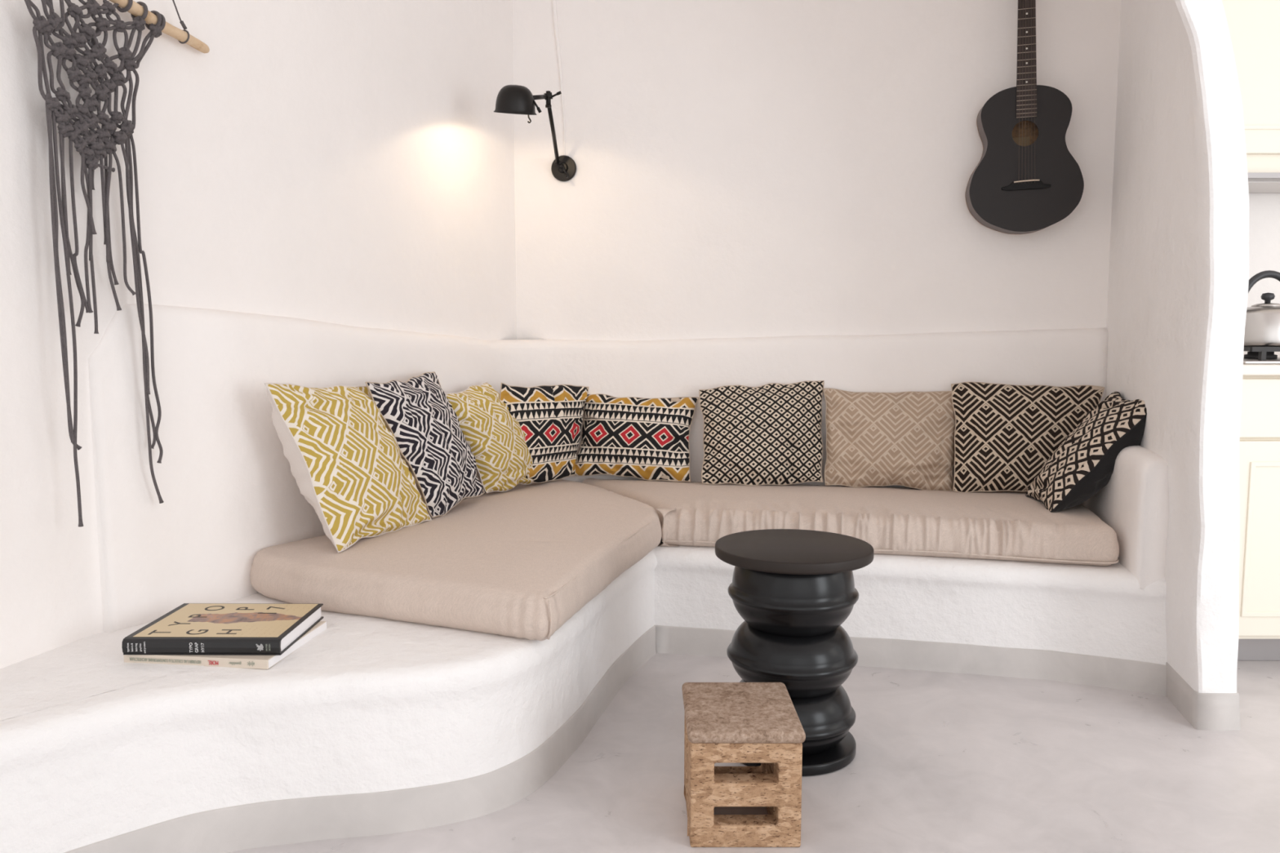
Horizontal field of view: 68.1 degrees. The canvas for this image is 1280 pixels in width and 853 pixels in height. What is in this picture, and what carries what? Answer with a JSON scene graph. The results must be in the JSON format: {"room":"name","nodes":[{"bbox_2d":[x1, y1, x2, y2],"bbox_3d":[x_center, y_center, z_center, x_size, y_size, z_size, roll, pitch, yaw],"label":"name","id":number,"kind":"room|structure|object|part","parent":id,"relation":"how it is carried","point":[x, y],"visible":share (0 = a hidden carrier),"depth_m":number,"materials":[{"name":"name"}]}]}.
{"room":"living room","nodes":[
{"label":"living room","id":0,"kind":"room"},
{"bbox_2d":[0,0,516,669],"bbox_3d":[-1.244,-0.506,2.019,0.364,2.620,3.725,2,6,18],"label":"wall","id":1,"kind":"structure","parent":0,"point":[348,162],"depth_m":2.46,"materials":[{"name":"white paint"}]},
{"bbox_2d":[24,0,209,527],"bbox_3d":[-1.154,-0.572,2.023,0.049,1.551,0.672,2,6,18],"label":"wall hanging","id":2,"kind":"object","parent":1,"relation":"hanging from","point":[98,142],"depth_m":2.00,"materials":[{"name":"grey fabric"}]},
{"bbox_3d":[-1.183,-0.316,1.932,0.019,0.702,0.021,0,5,0],"label":"fringe cord","id":3,"kind":"part","parent":2,"relation":"part of","materials":[{"name":"grey fabric"}]},
{"bbox_3d":[-1.181,-0.309,1.938,0.026,0.722,0.030,0,5,0],"label":"fringe cord","id":4,"kind":"part","parent":2,"relation":"part of","materials":[{"name":"grey fabric"}]},
{"bbox_3d":[-1.181,-0.463,1.945,0.009,0.299,0.014,-2,6,-23],"label":"fringe cord","id":5,"kind":"part","parent":2,"relation":"part of","materials":[{"name":"grey fabric"}]},
{"bbox_3d":[-1.177,-0.227,1.953,0.021,0.877,0.020,0,5,0],"label":"fringe cord","id":6,"kind":"part","parent":2,"relation":"part of","materials":[{"name":"grey fabric"}]},
{"bbox_3d":[-1.176,-0.412,1.964,0.023,0.409,0.031,0,5,0],"label":"fringe cord","id":7,"kind":"part","parent":2,"relation":"part of","materials":[{"name":"grey fabric"}]},
{"bbox_3d":[-1.170,-0.423,1.975,0.028,0.369,0.013,-5,8,-44],"label":"fringe cord","id":8,"kind":"part","parent":2,"relation":"part of","materials":[{"name":"grey fabric"}]},
{"bbox_3d":[-1.165,-0.410,1.995,0.016,0.340,0.035,0,5,0],"label":"fringe cord","id":9,"kind":"part","parent":2,"relation":"part of","materials":[{"name":"grey fabric"}]},
{"bbox_3d":[-1.158,-0.495,1.984,0.020,0.181,0.028,0,5,0],"label":"fringe cord","id":10,"kind":"part","parent":2,"relation":"part of","materials":[{"name":"grey fabric"}]},
{"bbox_3d":[-1.161,-0.542,2.011,0.017,0.078,0.010,0,5,0],"label":"fringe cord","id":11,"kind":"part","parent":2,"relation":"part of","materials":[{"name":"grey fabric"}]},
{"bbox_3d":[-1.159,-0.389,2.001,0.014,0.384,0.026,-2,6,-22],"label":"fringe cord","id":12,"kind":"part","parent":2,"relation":"part of","materials":[{"name":"grey fabric"}]},
{"bbox_3d":[-1.150,-0.495,2.030,0.010,0.207,0.010,2,6,22],"label":"fringe cord","id":13,"kind":"part","parent":2,"relation":"part of","materials":[{"name":"grey fabric"}]},
{"bbox_3d":[-1.148,-0.555,2.030,0.010,0.014,0.045,2,6,23],"label":"fringe cord","id":14,"kind":"part","parent":2,"relation":"part of","materials":[{"name":"grey fabric"}]},
{"bbox_3d":[-1.149,-0.462,2.060,0.014,0.305,0.025,0,5,0],"label":"fringe cord","id":15,"kind":"part","parent":2,"relation":"part of","materials":[{"name":"grey fabric"}]},
{"bbox_3d":[-1.142,-0.427,2.045,0.025,0.353,0.026,-3,6,-31],"label":"fringe cord","id":16,"kind":"part","parent":2,"relation":"part of","materials":[{"name":"grey fabric"}]},
{"bbox_3d":[-1.132,-0.458,2.075,0.037,0.338,0.016,-5,7,-42],"label":"fringe cord","id":17,"kind":"part","parent":2,"relation":"part of","materials":[{"name":"grey fabric"}]},
{"bbox_3d":[-1.123,-0.356,2.106,0.019,0.572,0.041,2,6,24],"label":"fringe cord","id":18,"kind":"part","parent":2,"relation":"part of","materials":[{"name":"grey fabric"}]},
{"bbox_3d":[-1.121,-0.311,2.131,0.031,0.731,0.016,-3,6,-32],"label":"fringe cord","id":19,"kind":"part","parent":2,"relation":"part of","materials":[{"name":"grey fabric"}]},
{"bbox_3d":[-1.119,-0.235,2.137,0.020,0.833,0.048,2,6,20],"label":"fringe cord","id":20,"kind":"part","parent":2,"relation":"part of","materials":[{"name":"grey fabric"}]},
{"bbox_3d":[-1.116,-0.296,2.141,0.039,0.766,0.016,-4,7,-36],"label":"fringe cord","id":21,"kind":"part","parent":2,"relation":"part of","materials":[{"name":"grey fabric"}]},
{"bbox_3d":[-1.124,-1.123,2.079,0.033,0.466,0.298,2,6,19],"label":"hanging cord","id":22,"kind":"part","parent":2,"relation":"part of","materials":[{"name":"grey fabric"}]},
{"bbox_2d":[226,653,1279,852],"bbox_3d":[1.100,0.978,0.898,7.000,0.120,6.800,0,6,0],"label":"floor","id":23,"kind":"structure","parent":0,"point":[943,762],"depth_m":2.14,"materials":[{"name":"grey concrete"}]},
{"bbox_2d":[0,445,1168,852],"bbox_3d":[-0.053,0.477,1.976,2.271,0.672,4.041,2,6,24],"label":"bench","id":24,"kind":"object","parent":23,"relation":"on","point":[371,726],"visible":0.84,"depth_m":1.96,"materials":[{"name":"paint"}]},
{"bbox_2d":[123,621,326,669],"bbox_3d":[-0.886,0.464,2.049,0.313,0.020,0.264,1,6,7],"label":"paperback book","id":25,"kind":"object","parent":24,"relation":"on","point":[260,662],"visible":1,"depth_m":1.92,"materials":[{"name":"beige paper"}]},
{"bbox_2d":[121,603,323,655],"bbox_3d":[-0.891,0.436,2.054,0.322,0.034,0.261,0,6,0],"label":"hardcover book","id":26,"kind":"object","parent":25,"relation":"on","point":[188,628],"visible":1,"depth_m":1.99,"materials":[{"name":"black paper"}]},
{"bbox_2d":[133,603,317,637],"bbox_3d":[-0.889,0.420,2.058,0.298,0.001,0.240,0,5,0],"label":"print","id":27,"kind":"object","parent":26,"relation":"on","point":[187,620],"depth_m":2.05},
{"bbox_2d":[249,479,661,640],"bbox_3d":[-0.331,0.322,2.890,0.928,0.135,1.502,2,6,23],"label":"seat pad","id":28,"kind":"object","parent":24,"relation":"on","point":[520,562],"visible":0.88,"depth_m":2.33,"materials":[{"name":"beige fabric"}]},
{"bbox_2d":[264,382,431,552],"bbox_3d":[-0.781,0.085,2.536,0.241,0.427,0.495,1,6,15],"label":"cushion","id":29,"kind":"object","parent":28,"relation":"on","point":[343,457],"visible":1,"depth_m":2.42,"materials":[{"name":"yellow fabric"}]},
{"bbox_3d":[-0.790,0.085,2.542,0.209,0.424,0.507,2,6,20],"label":"panel","id":30,"kind":"part","parent":29,"relation":"part of","materials":[{"name":"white fabric"}]},
{"bbox_2d":[364,371,484,518],"bbox_3d":[-0.641,0.054,2.861,0.188,0.423,0.488,1,6,12],"label":"cushion","id":31,"kind":"object","parent":28,"relation":"on","point":[425,427],"visible":0.94,"depth_m":2.79,"materials":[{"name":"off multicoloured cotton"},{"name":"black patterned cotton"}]},
{"bbox_3d":[-0.657,0.053,2.867,0.162,0.418,0.495,2,6,17],"label":"panel","id":32,"kind":"part","parent":31,"relation":"part of","materials":[{"name":"beige fabric"}]},
{"bbox_2d":[444,382,533,493],"bbox_3d":[-0.496,0.036,3.301,0.169,0.377,0.595,2,6,20],"label":"cushion","id":33,"kind":"object","parent":28,"relation":"on","point":[495,438],"visible":0.87,"depth_m":3.19,"materials":[{"name":"yellow fabric"}]},
{"bbox_2d":[499,382,589,484],"bbox_3d":[-0.356,0.019,3.481,0.118,0.373,0.494,5,7,42],"label":"cushion","id":34,"kind":"object","parent":28,"relation":"on","point":[550,417],"visible":0.71,"depth_m":3.45,"materials":[{"name":"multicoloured fabric"}]},
{"bbox_3d":[-0.338,0.751,2.174,3.621,0.089,1.067,-3,6,-31],"label":"skirting","id":35,"kind":"part","parent":24,"relation":"part of","materials":[{"name":"white paint"}]},
{"bbox_2d":[582,478,1119,565],"bbox_3d":[0.589,0.293,3.207,1.801,0.132,0.684,1,6,12],"label":"seat pad","id":36,"kind":"object","parent":24,"relation":"on","point":[1012,526],"visible":0.79,"depth_m":2.93,"materials":[{"name":"beige fabric"}]},
{"bbox_2d":[573,393,698,481],"bbox_3d":[-0.029,0.038,3.581,0.487,0.323,0.150,2,6,16],"label":"cushion","id":37,"kind":"object","parent":36,"relation":"on","point":[638,437],"visible":0.95,"depth_m":3.54,"materials":[{"name":"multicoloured fabric"}]},
{"bbox_2d":[698,380,824,485],"bbox_3d":[0.448,0.023,3.452,0.463,0.377,0.162,0,6,0],"label":"cushion","id":38,"kind":"object","parent":36,"relation":"on","point":[768,433],"visible":1,"depth_m":3.41,"materials":[{"name":"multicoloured fabric"}]},
{"bbox_2d":[823,387,955,491],"bbox_3d":[0.901,0.046,3.385,0.489,0.355,0.158,1,6,11],"label":"cushion","id":39,"kind":"object","parent":36,"relation":"on","point":[901,438],"visible":0.93,"depth_m":3.35,"materials":[{"name":"beige fabric"}]},
{"bbox_2d":[951,382,1104,493],"bbox_3d":[1.345,0.042,3.265,0.521,0.382,0.169,1,6,7],"label":"cushion","id":40,"kind":"object","parent":36,"relation":"on","point":[1005,435],"visible":0.75,"depth_m":3.25,"materials":[{"name":"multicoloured fabric"}]},
{"bbox_3d":[1.346,0.040,3.283,0.512,0.378,0.148,1,6,10],"label":"panel","id":41,"kind":"part","parent":40,"relation":"part of","materials":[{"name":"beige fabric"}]},
{"bbox_2d":[1025,391,1146,511],"bbox_3d":[1.417,0.080,2.990,0.302,0.365,0.343,1,6,7],"label":"cushion","id":42,"kind":"object","parent":36,"relation":"on","point":[1083,464],"visible":0.88,"depth_m":2.89,"materials":[{"name":"black fabric"}]},
{"bbox_3d":[1.510,0.229,2.988,0.110,0.372,0.795,1,6,12],"label":"armrest","id":43,"kind":"part","parent":24,"relation":"part of","materials":[{"name":"white paint"}]},
{"bbox_2d":[681,682,805,847],"bbox_3d":[0.207,0.695,1.975,0.229,0.238,0.274,0,6,0],"label":"stool","id":44,"kind":"object","parent":23,"relation":"on","point":[725,722],"visible":1,"depth_m":1.85,"materials":[{"name":"brown wood"}]},
{"bbox_3d":[0.207,0.590,1.965,0.229,0.026,0.274,0,5,0],"label":"seat","id":45,"kind":"part","parent":44,"relation":"part of","materials":[{"name":"brown wood"}]},
{"bbox_2d":[715,528,874,776],"bbox_3d":[0.366,0.532,2.284,0.373,0.503,0.373,0,6,0],"label":"side table","id":46,"kind":"object","parent":23,"relation":"on","point":[793,590],"visible":0.78,"depth_m":2.17,"materials":[{"name":"black wood"}]},
{"bbox_2d":[1237,375,1279,660],"bbox_3d":[2.333,0.262,3.095,1.235,0.885,0.719,0,6,0],"label":"base cabinet","id":47,"kind":"object","parent":23,"relation":"on","point":[1259,634],"visible":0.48,"depth_m":2.76,"materials":[{"name":"white paint"}]},
{"bbox_3d":[1.950,0.330,2.779,0.460,0.580,0.020,0,5,0],"label":"door","id":48,"kind":"part","parent":47,"relation":"part of","materials":[{"name":"white paint"}]},
{"bbox_3d":[1.950,-0.053,2.743,0.460,0.170,0.020,0,5,0],"label":"drawer","id":49,"kind":"part","parent":47,"relation":"part of","materials":[{"name":"white paint"}]},
{"bbox_3d":[1.950,0.331,2.767,0.360,0.460,0.006,0,5,0],"label":"panel moulding","id":50,"kind":"part","parent":47,"relation":"part of","materials":[{"name":"white paint"}]},
{"bbox_2d":[1242,364,1279,375],"bbox_3d":[2.335,-0.195,3.055,1.270,0.030,0.710,0,6,0],"label":"countertop","id":51,"kind":"structure","parent":47,"relation":"on","point":[1248,369],"depth_m":2.70,"materials":[{"name":"beige"}]},
{"bbox_2d":[1243,346,1279,364],"bbox_3d":[2.090,-0.231,3.012,0.660,0.050,0.520,0,6,0],"label":"gas hob","id":52,"kind":"object","parent":51,"relation":"in","point":[1257,354],"visible":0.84,"depth_m":2.79,"materials":[{"name":"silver metal"}]},
{"bbox_3d":[1.980,-0.229,3.022,0.090,0.024,0.090,0,5,0],"label":"burner","id":53,"kind":"part","parent":52,"relation":"part of","materials":[{"name":"grey metal"}]},
{"bbox_3d":[2.090,-0.211,3.014,0.660,0.010,0.520,0,5,0],"label":"hob plate","id":54,"kind":"part","parent":52,"relation":"part of","materials":[{"name":"silver metal"}]},
{"bbox_2d":[1244,270,1279,346],"bbox_3d":[1.985,-0.374,2.998,0.216,0.238,0.216,-5,8,-44],"label":"kettle","id":55,"kind":"object","parent":52,"relation":"on","point":[1262,326],"visible":0.76,"depth_m":2.94,"materials":[{"name":"silver metal"}]},
{"bbox_3d":[1.985,-0.428,2.993,0.185,0.130,0.023,0,5,0],"label":"handle","id":56,"kind":"part","parent":55,"relation":"part of","materials":[{"name":"grey plastic"}]},
{"bbox_3d":[1.985,-0.386,2.997,0.088,0.012,0.088,0,5,0],"label":"lid","id":57,"kind":"part","parent":55,"relation":"part of","materials":[{"name":"silver metal"}]},
{"bbox_3d":[1.985,-0.406,2.995,0.038,0.034,0.038,0,5,0],"label":"lid knob","id":58,"kind":"part","parent":55,"relation":"part of","materials":[{"name":"grey plastic"}]},
{"bbox_2d":[512,0,1121,340],"bbox_3d":[0.607,-0.658,3.603,2.188,2.620,0.203,1,6,10],"label":"wall","id":59,"kind":"structure","parent":0,"point":[745,168],"depth_m":3.48,"materials":[{"name":"white paint"}]},
{"bbox_2d":[493,0,576,181],"bbox_3d":[-0.336,-1.428,3.317,0.176,1.033,0.565,2,6,17],"label":"wall lamp","id":60,"kind":"object","parent":59,"relation":"attached to","point":[511,99],"visible":1,"depth_m":3.26,"materials":[{"name":"matt black metal"},{"name":"white plastic"},{"name":"white enamel"}]},
{"bbox_3d":[-0.416,-1.079,3.151,0.143,0.109,0.140,0,5,0],"label":"lamp shade","id":61,"kind":"part","parent":60,"relation":"part of","materials":[{"name":"black metal"}]},
{"bbox_3d":[-0.340,-1.059,3.135,0.031,0.042,0.011,-2,6,-23],"label":"switch lever","id":62,"kind":"part","parent":60,"relation":"part of","materials":[{"name":"black metal"}]},
{"bbox_3d":[-0.337,-1.114,3.203,0.024,0.049,0.135,1,6,14],"label":"shade arm","id":63,"kind":"part","parent":60,"relation":"part of","materials":[{"name":"black metal"}]},
{"bbox_3d":[-0.313,-1.054,3.429,0.015,0.158,0.307,0,6,1],"label":"arm","id":64,"kind":"part","parent":60,"relation":"part of","materials":[{"name":"black metal"}]},
{"bbox_2d":[87,303,1108,632],"bbox_3d":[-0.009,0.001,3.256,3.166,0.774,1.189,-2,6,-23],"label":"wall","id":65,"kind":"structure","parent":59,"relation":"attached to","point":[228,490],"depth_m":2.49,"materials":[{"name":"white paint"}]},
{"bbox_2d":[964,0,1084,234],"bbox_3d":[1.332,-1.173,3.261,0.376,1.000,0.131,1,6,14],"label":"acoustic guitar","id":66,"kind":"object","parent":59,"relation":"hanging from","point":[1026,179],"visible":1,"depth_m":3.24,"materials":[{"name":"black paint"}]},
{"bbox_2d":[1106,0,1248,693],"bbox_3d":[1.392,-0.570,2.681,0.720,2.620,1.659,5,7,41],"label":"wall","id":67,"kind":"structure","parent":0,"point":[1179,268],"depth_m":2.43,"materials":[{"name":"paint"}]},
{"bbox_2d":[1165,662,1240,730],"bbox_3d":[1.499,0.713,2.531,0.116,0.095,0.281,1,6,13],"label":"baseboard","id":68,"kind":"structure","parent":67,"relation":"attached to","point":[1203,711],"depth_m":2.41,"materials":[{"name":"white paint"}]},
{"bbox_2d":[1243,192,1279,356],"bbox_3d":[2.950,-0.643,3.444,2.499,2.620,0.140,0,6,0],"label":"wall","id":69,"kind":"structure","parent":0,"point":[1264,207],"depth_m":3.37,"materials":[{"name":"white paint"}]},
{"bbox_2d":[1221,0,1279,172],"bbox_3d":[2.340,-1.227,3.148,1.220,0.802,0.328,0,6,0],"label":"upper cabinet","id":70,"kind":"object","parent":69,"relation":"attached to","point":[1254,25],"visible":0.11,"depth_m":3.00,"materials":[{"name":"white paint"}]},
{"bbox_3d":[2.020,-1.224,2.986,0.420,0.560,0.006,0,5,0],"label":"panel moulding","id":71,"kind":"part","parent":70,"relation":"part of","materials":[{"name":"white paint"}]},
{"bbox_2d":[1247,172,1279,192],"bbox_3d":[2.080,-0.816,3.186,0.680,0.022,0.320,0,6,0],"label":"range hood","id":72,"kind":"object","parent":69,"relation":"attached to","point":[1258,182],"visible":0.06,"depth_m":3.09,"materials":[{"name":"grey metal"}]}
]}

